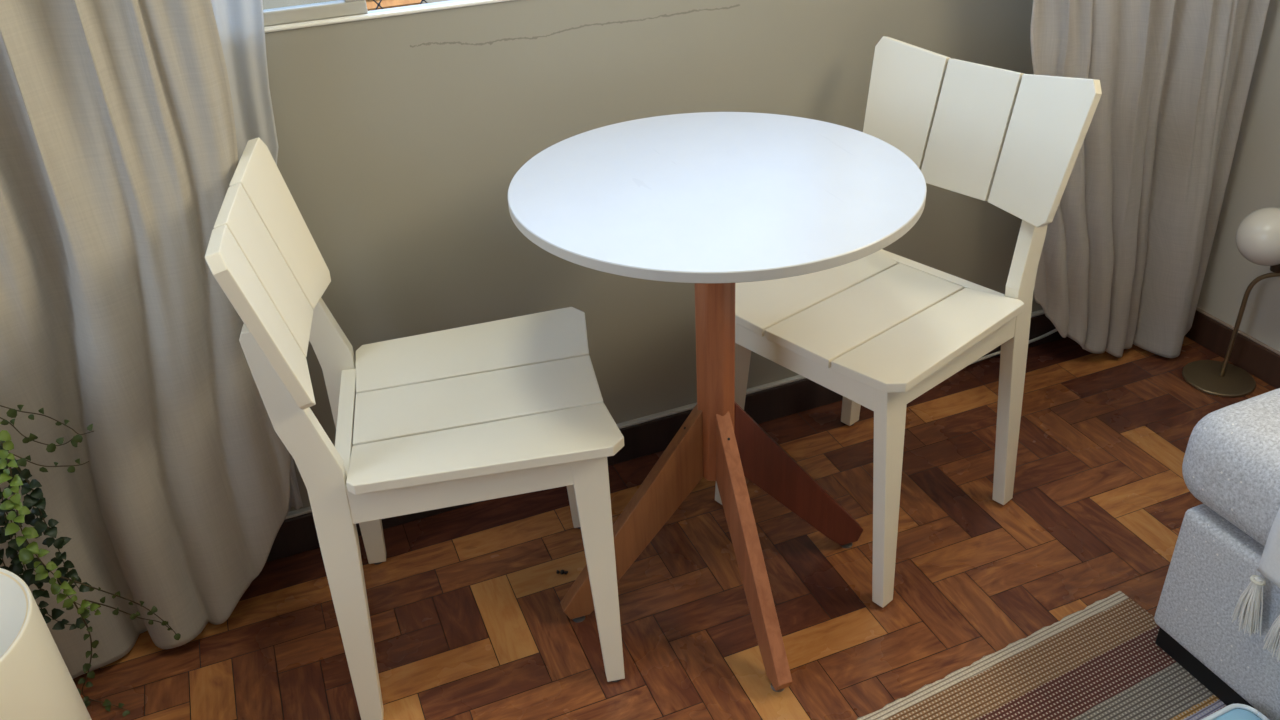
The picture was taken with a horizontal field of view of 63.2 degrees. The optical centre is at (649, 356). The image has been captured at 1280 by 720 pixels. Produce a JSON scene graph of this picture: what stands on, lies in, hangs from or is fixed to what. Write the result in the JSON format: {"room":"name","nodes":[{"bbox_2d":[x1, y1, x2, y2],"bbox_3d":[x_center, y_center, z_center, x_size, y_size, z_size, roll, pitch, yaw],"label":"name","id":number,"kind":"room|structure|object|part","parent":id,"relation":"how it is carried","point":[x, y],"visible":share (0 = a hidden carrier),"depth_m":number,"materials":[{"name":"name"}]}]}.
{"room":"living room","nodes":[
{"label":"living room","id":0,"kind":"room"},
{"bbox_2d":[265,0,1042,511],"bbox_3d":[-0.569,-0.812,1.348,3.655,2.550,0.160,-14,33,-18],"label":"wall","id":1,"kind":"structure","parent":0,"point":[403,140],"depth_m":1.72,"materials":[{"name":"beige paint"}]},
{"bbox_2d":[263,0,470,26],"bbox_3d":[-0.222,-1.057,1.349,2.810,1.461,0.104,-14,33,-18],"label":"window","id":2,"kind":"structure","parent":1,"relation":"in","point":[341,8],"depth_m":1.50,"materials":[{"name":"paint"}]},
{"bbox_3d":[-0.959,-0.910,1.031,1.124,1.251,0.022,-14,33,-18],"label":"sash","id":3,"kind":"part","parent":2,"relation":"part of","materials":[{"name":"paint"}]},
{"bbox_2d":[264,0,511,32],"bbox_3d":[-0.177,-0.554,1.594,2.810,0.005,0.014,-14,33,-18],"label":"trim","id":4,"kind":"structure","parent":1,"relation":"attached to","point":[472,2],"depth_m":1.52,"materials":[{"name":"white paint"}]},
{"bbox_2d":[266,309,1062,561],"bbox_3d":[-0.487,0.282,1.923,3.655,0.080,0.016,-14,33,-18],"label":"baseboard","id":5,"kind":"structure","parent":1,"relation":"attached to","point":[298,534],"depth_m":2.09,"materials":[{"name":"brown wood"}]},
{"bbox_3d":[-0.466,-1.619,0.752,3.350,0.024,0.107,-14,33,-18],"label":"curtain rod","id":6,"kind":"object","parent":1,"relation":"attached to","visible":0},
{"bbox_2d":[0,0,291,678],"bbox_3d":[-1.148,-0.416,1.018,1.299,2.254,0.091,-14,33,-18],"label":"linen curtain","id":7,"kind":"object","parent":6,"relation":"hanging from","point":[119,154],"visible":0.87,"depth_m":1.42,"materials":[{"name":"beige fabric"}]},
{"bbox_2d":[211,0,302,511],"bbox_3d":[-0.626,-0.649,1.268,0.245,2.160,0.021,-14,33,-18],"label":"sheer curtain","id":8,"kind":"object","parent":6,"relation":"hanging from","point":[240,23],"visible":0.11,"depth_m":1.45,"materials":[{"name":"white fabric"}]},
{"bbox_2d":[1030,0,1269,357],"bbox_3d":[0.872,-0.927,1.697,0.690,2.251,0.105,-13,33,-16],"label":"linen curtain","id":9,"kind":"object","parent":6,"relation":"hanging from","point":[1128,242],"visible":0.91,"depth_m":2.07,"materials":[{"name":"beige fabric"}]},
{"bbox_2d":[73,336,1276,719],"bbox_3d":[0.141,1.086,0.642,3.655,0.001,3.291,-14,33,-18],"label":"floor","id":10,"kind":"structure","parent":0,"point":[468,619],"depth_m":1.78,"materials":[{"name":"brown wood"}]},
{"bbox_2d":[0,568,91,719],"bbox_3d":[-0.823,0.499,1.269,0.257,0.420,0.257,-14,33,-18],"label":"lampshade","id":11,"kind":"object","parent":10,"relation":"on","point":[36,683],"visible":1,"depth_m":1.20,"materials":[{"name":"beige fabric"}]},
{"bbox_3d":[-0.831,0.328,1.165,0.248,0.014,0.248,-14,33,-18],"label":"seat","id":12,"kind":"part","parent":11,"relation":"part of","materials":[{"name":"white fabric"}]},
{"bbox_2d":[0,405,180,716],"bbox_3d":[-0.890,0.305,1.387,0.390,0.644,0.171,-14,33,-18],"label":"trailing ivy","id":13,"kind":"object","parent":10,"relation":"on","point":[20,544],"visible":0.96,"depth_m":1.40,"materials":[{"name":"plant"}]},
{"bbox_2d":[205,137,624,719],"bbox_3d":[-0.296,0.097,1.533,0.465,0.788,0.405,-8,32,-9],"label":"dining chair","id":14,"kind":"object","parent":10,"relation":"on","point":[512,406],"visible":1,"depth_m":1.44,"materials":[{"name":"beige paint"}]},
{"bbox_3d":[-0.492,-0.115,1.358,0.086,0.228,0.405,-8,32,-9],"label":"backrest","id":15,"kind":"part","parent":14,"relation":"part of","materials":[{"name":"beige paint"}]},
{"bbox_3d":[-0.434,0.251,1.404,0.083,0.658,0.065,-8,32,-9],"label":"leg","id":16,"kind":"part","parent":14,"relation":"part of","materials":[{"name":"beige paint"}]},
{"bbox_3d":[-0.439,0.113,1.508,0.025,0.054,0.286,-8,32,-9],"label":"rail","id":17,"kind":"part","parent":14,"relation":"part of","materials":[{"name":"beige paint"}]},
{"bbox_3d":[-0.498,0.091,1.670,0.083,0.658,0.065,-8,32,-9],"label":"leg","id":18,"kind":"part","parent":14,"relation":"part of","materials":[{"name":"beige paint"}]},
{"bbox_3d":[-0.249,0.059,1.521,0.366,0.042,0.397,-8,32,-9],"label":"seat","id":19,"kind":"part","parent":14,"relation":"part of","materials":[{"name":"beige paint"}]},
{"bbox_3d":[-0.143,0.140,1.795,0.052,0.418,0.055,-8,32,-9],"label":"leg","id":20,"kind":"part","parent":14,"relation":"part of","materials":[{"name":"beige paint"}]},
{"bbox_3d":[-0.075,0.309,1.514,0.052,0.418,0.055,-8,32,-9],"label":"leg","id":21,"kind":"part","parent":14,"relation":"part of","materials":[{"name":"beige paint"}]},
{"bbox_2d":[556,570,567,573],"bbox_3d":[-0.153,0.376,1.813,0.021,0.009,0.008,2,32,7],"label":"crumb","id":22,"kind":"object","parent":10,"relation":"on","point":[557,571],"visible":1,"depth_m":1.81,"materials":[{"name":"black"}]},
{"bbox_2d":[508,112,926,691],"bbox_3d":[0.101,0.072,1.597,0.557,0.733,0.557,-14,33,-18],"label":"round table","id":23,"kind":"object","parent":10,"relation":"on","point":[713,201],"visible":0.98,"depth_m":1.45,"materials":[{"name":"white laminate"}]},
{"bbox_3d":[-0.034,0.253,1.651,0.247,0.355,0.023,-12,33,-15],"label":"leg","id":24,"kind":"part","parent":23,"relation":"part of","materials":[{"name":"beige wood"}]},
{"bbox_3d":[0.156,0.295,1.568,0.023,0.355,0.247,-12,33,-15],"label":"leg","id":25,"kind":"part","parent":23,"relation":"part of","materials":[{"name":"brown wood"}]},
{"bbox_3d":[0.250,0.193,1.728,0.247,0.355,0.023,-12,33,-15],"label":"leg","id":26,"kind":"part","parent":23,"relation":"part of","materials":[{"name":"red wood"}]},
{"bbox_2d":[715,36,1101,607],"bbox_3d":[0.391,-0.066,1.747,0.465,0.788,0.405,-27,39,-34],"label":"dining chair","id":27,"kind":"object","parent":10,"relation":"on","point":[879,330],"visible":0.8,"depth_m":1.68,"materials":[{"name":"beige paint"}]},
{"bbox_3d":[0.149,0.094,1.847,0.052,0.418,0.055,-27,39,-34],"label":"leg","id":28,"kind":"part","parent":27,"relation":"part of","materials":[{"name":"beige paint"}]},
{"bbox_3d":[0.418,-0.140,1.978,0.083,0.658,0.065,-27,39,-34],"label":"leg","id":29,"kind":"part","parent":27,"relation":"part of","materials":[{"name":"beige paint"}]},
{"bbox_3d":[0.352,-0.079,1.700,0.366,0.042,0.397,-27,39,-34],"label":"seat","id":30,"kind":"part","parent":27,"relation":"part of","materials":[{"name":"beige paint"}]},
{"bbox_3d":[0.374,0.217,1.630,0.052,0.418,0.055,-27,39,-34],"label":"leg","id":31,"kind":"part","parent":27,"relation":"part of","materials":[{"name":"beige paint"}]},
{"bbox_3d":[0.499,-0.125,1.826,0.025,0.054,0.286,-27,39,-34],"label":"rail","id":32,"kind":"part","parent":27,"relation":"part of","materials":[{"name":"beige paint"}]},
{"bbox_3d":[0.520,-0.375,1.706,0.086,0.228,0.405,-27,39,-34],"label":"backrest","id":33,"kind":"part","parent":27,"relation":"part of","materials":[{"name":"beige paint"}]},
{"bbox_3d":[0.630,-0.024,1.774,0.083,0.658,0.065,-27,39,-34],"label":"leg","id":34,"kind":"part","parent":27,"relation":"part of","materials":[{"name":"beige paint"}]},
{"bbox_2d":[971,329,1057,363],"bbox_3d":[0.870,-0.049,2.362,0.683,0.078,0.009,-14,33,-18],"label":"cable","id":35,"kind":"object","parent":10,"relation":"on","point":[1054,330],"visible":0.17,"depth_m":2.37,"materials":[{"name":"white plastic"}]},
{"bbox_2d":[856,591,1226,719],"bbox_3d":[0.578,0.905,0.896,1.252,0.008,1.552,-17,34,-22],"label":"rug","id":36,"kind":"object","parent":10,"relation":"on","point":[1103,660],"visible":0.85,"depth_m":1.56,"materials":[{"name":"multicoloured fabric"}]},
{"bbox_2d":[1201,703,1268,719],"bbox_3d":[0.752,0.608,1.259,0.300,0.104,0.340,-16,34,-20],"label":"tray","id":37,"kind":"object","parent":36,"relation":"on","point":[1232,711],"visible":1,"depth_m":1.40,"materials":[{"name":"blue ceramic"}]},
{"bbox_2d":[1154,388,1279,719],"bbox_3d":[1.410,0.389,0.901,0.748,0.800,1.684,-15,33,-19],"label":"sofa","id":38,"kind":"object","parent":10,"relation":"on","point":[1231,464],"visible":0.98,"depth_m":1.43,"materials":[{"name":"grey fabric"}]},
{"bbox_2d":[1182,388,1279,546],"bbox_3d":[1.179,0.249,1.233,0.606,0.165,0.844,-15,33,-19],"label":"seat cushion","id":39,"kind":"object","parent":38,"relation":"on","point":[1231,464],"depth_m":1.40,"materials":[{"name":"grey fabric"}]},
{"bbox_2d":[1231,508,1279,661],"bbox_3d":[1.071,0.311,1.201,0.427,0.283,0.516,-14,33,-18],"label":"throw blanket","id":40,"kind":"object","parent":38,"relation":"on","point":[1269,564],"visible":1,"depth_m":1.35,"materials":[{"name":"white fabric"}]},
{"bbox_2d":[1182,207,1279,397],"bbox_3d":[1.218,-0.120,2.127,0.159,0.418,0.170,-14,33,-18],"label":"floor lamp","id":41,"kind":"object","parent":10,"relation":"on","point":[1258,233],"visible":1,"depth_m":2.14,"materials":[{"name":"brown metal"}]},
{"bbox_3d":[1.251,-0.063,2.136,0.048,0.298,0.105,-14,33,-18],"label":"stem","id":42,"kind":"part","parent":41,"relation":"part of","materials":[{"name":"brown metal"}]},
{"bbox_3d":[1.201,-0.232,2.019,0.113,0.113,0.113,-14,33,-18],"label":"lamp shade","id":43,"kind":"part","parent":41,"relation":"part of","materials":[{"name":"white glass"}]},
{"bbox_2d":[1270,264,1279,272],"bbox_3d":[1.232,-0.182,2.039,0.027,0.032,0.027,-14,33,-18],"label":"socket","id":44,"kind":"object","parent":41,"relation":"attached to","point":[1275,268],"depth_m":2.04,"materials":[{"name":"brown metal"}]},
{"bbox_2d":[1197,0,1279,351],"bbox_3d":[1.853,-0.441,0.563,0.160,2.550,3.611,-14,33,-18],"label":"wall","id":45,"kind":"structure","parent":0,"point":[1253,184],"depth_m":2.18,"materials":[{"name":"beige paint"}]},
{"bbox_2d":[1185,307,1279,388],"bbox_3d":[1.824,0.638,1.177,0.012,0.072,3.275,-14,33,-18],"label":"baseboard","id":46,"kind":"structure","parent":45,"relation":"attached to","point":[1259,361],"depth_m":2.28,"materials":[{"name":"brown wood"}]},
{"label":"outside","id":47,"kind":"structure","parent":0,"visible":0},
{"label":"ground","id":48,"kind":"structure","parent":47,"visible":0},
{"bbox_2d":[262,0,449,10],"bbox_3d":[-1.405,-3.259,8.589,10.000,4.020,3.400,-14,33,-18],"label":"neighbor house","id":49,"kind":"structure","parent":48,"relation":"on","point":[267,4],"depth_m":7.15,"materials":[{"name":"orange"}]},
{"bbox_2d":[365,0,421,10],"bbox_3d":[-1.769,-2.128,7.410,0.400,1.552,0.050,-14,33,-18],"label":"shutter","id":50,"kind":"object","parent":49,"relation":"hanging from","point":[371,5],"depth_m":7.20,"materials":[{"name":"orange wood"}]}
]}

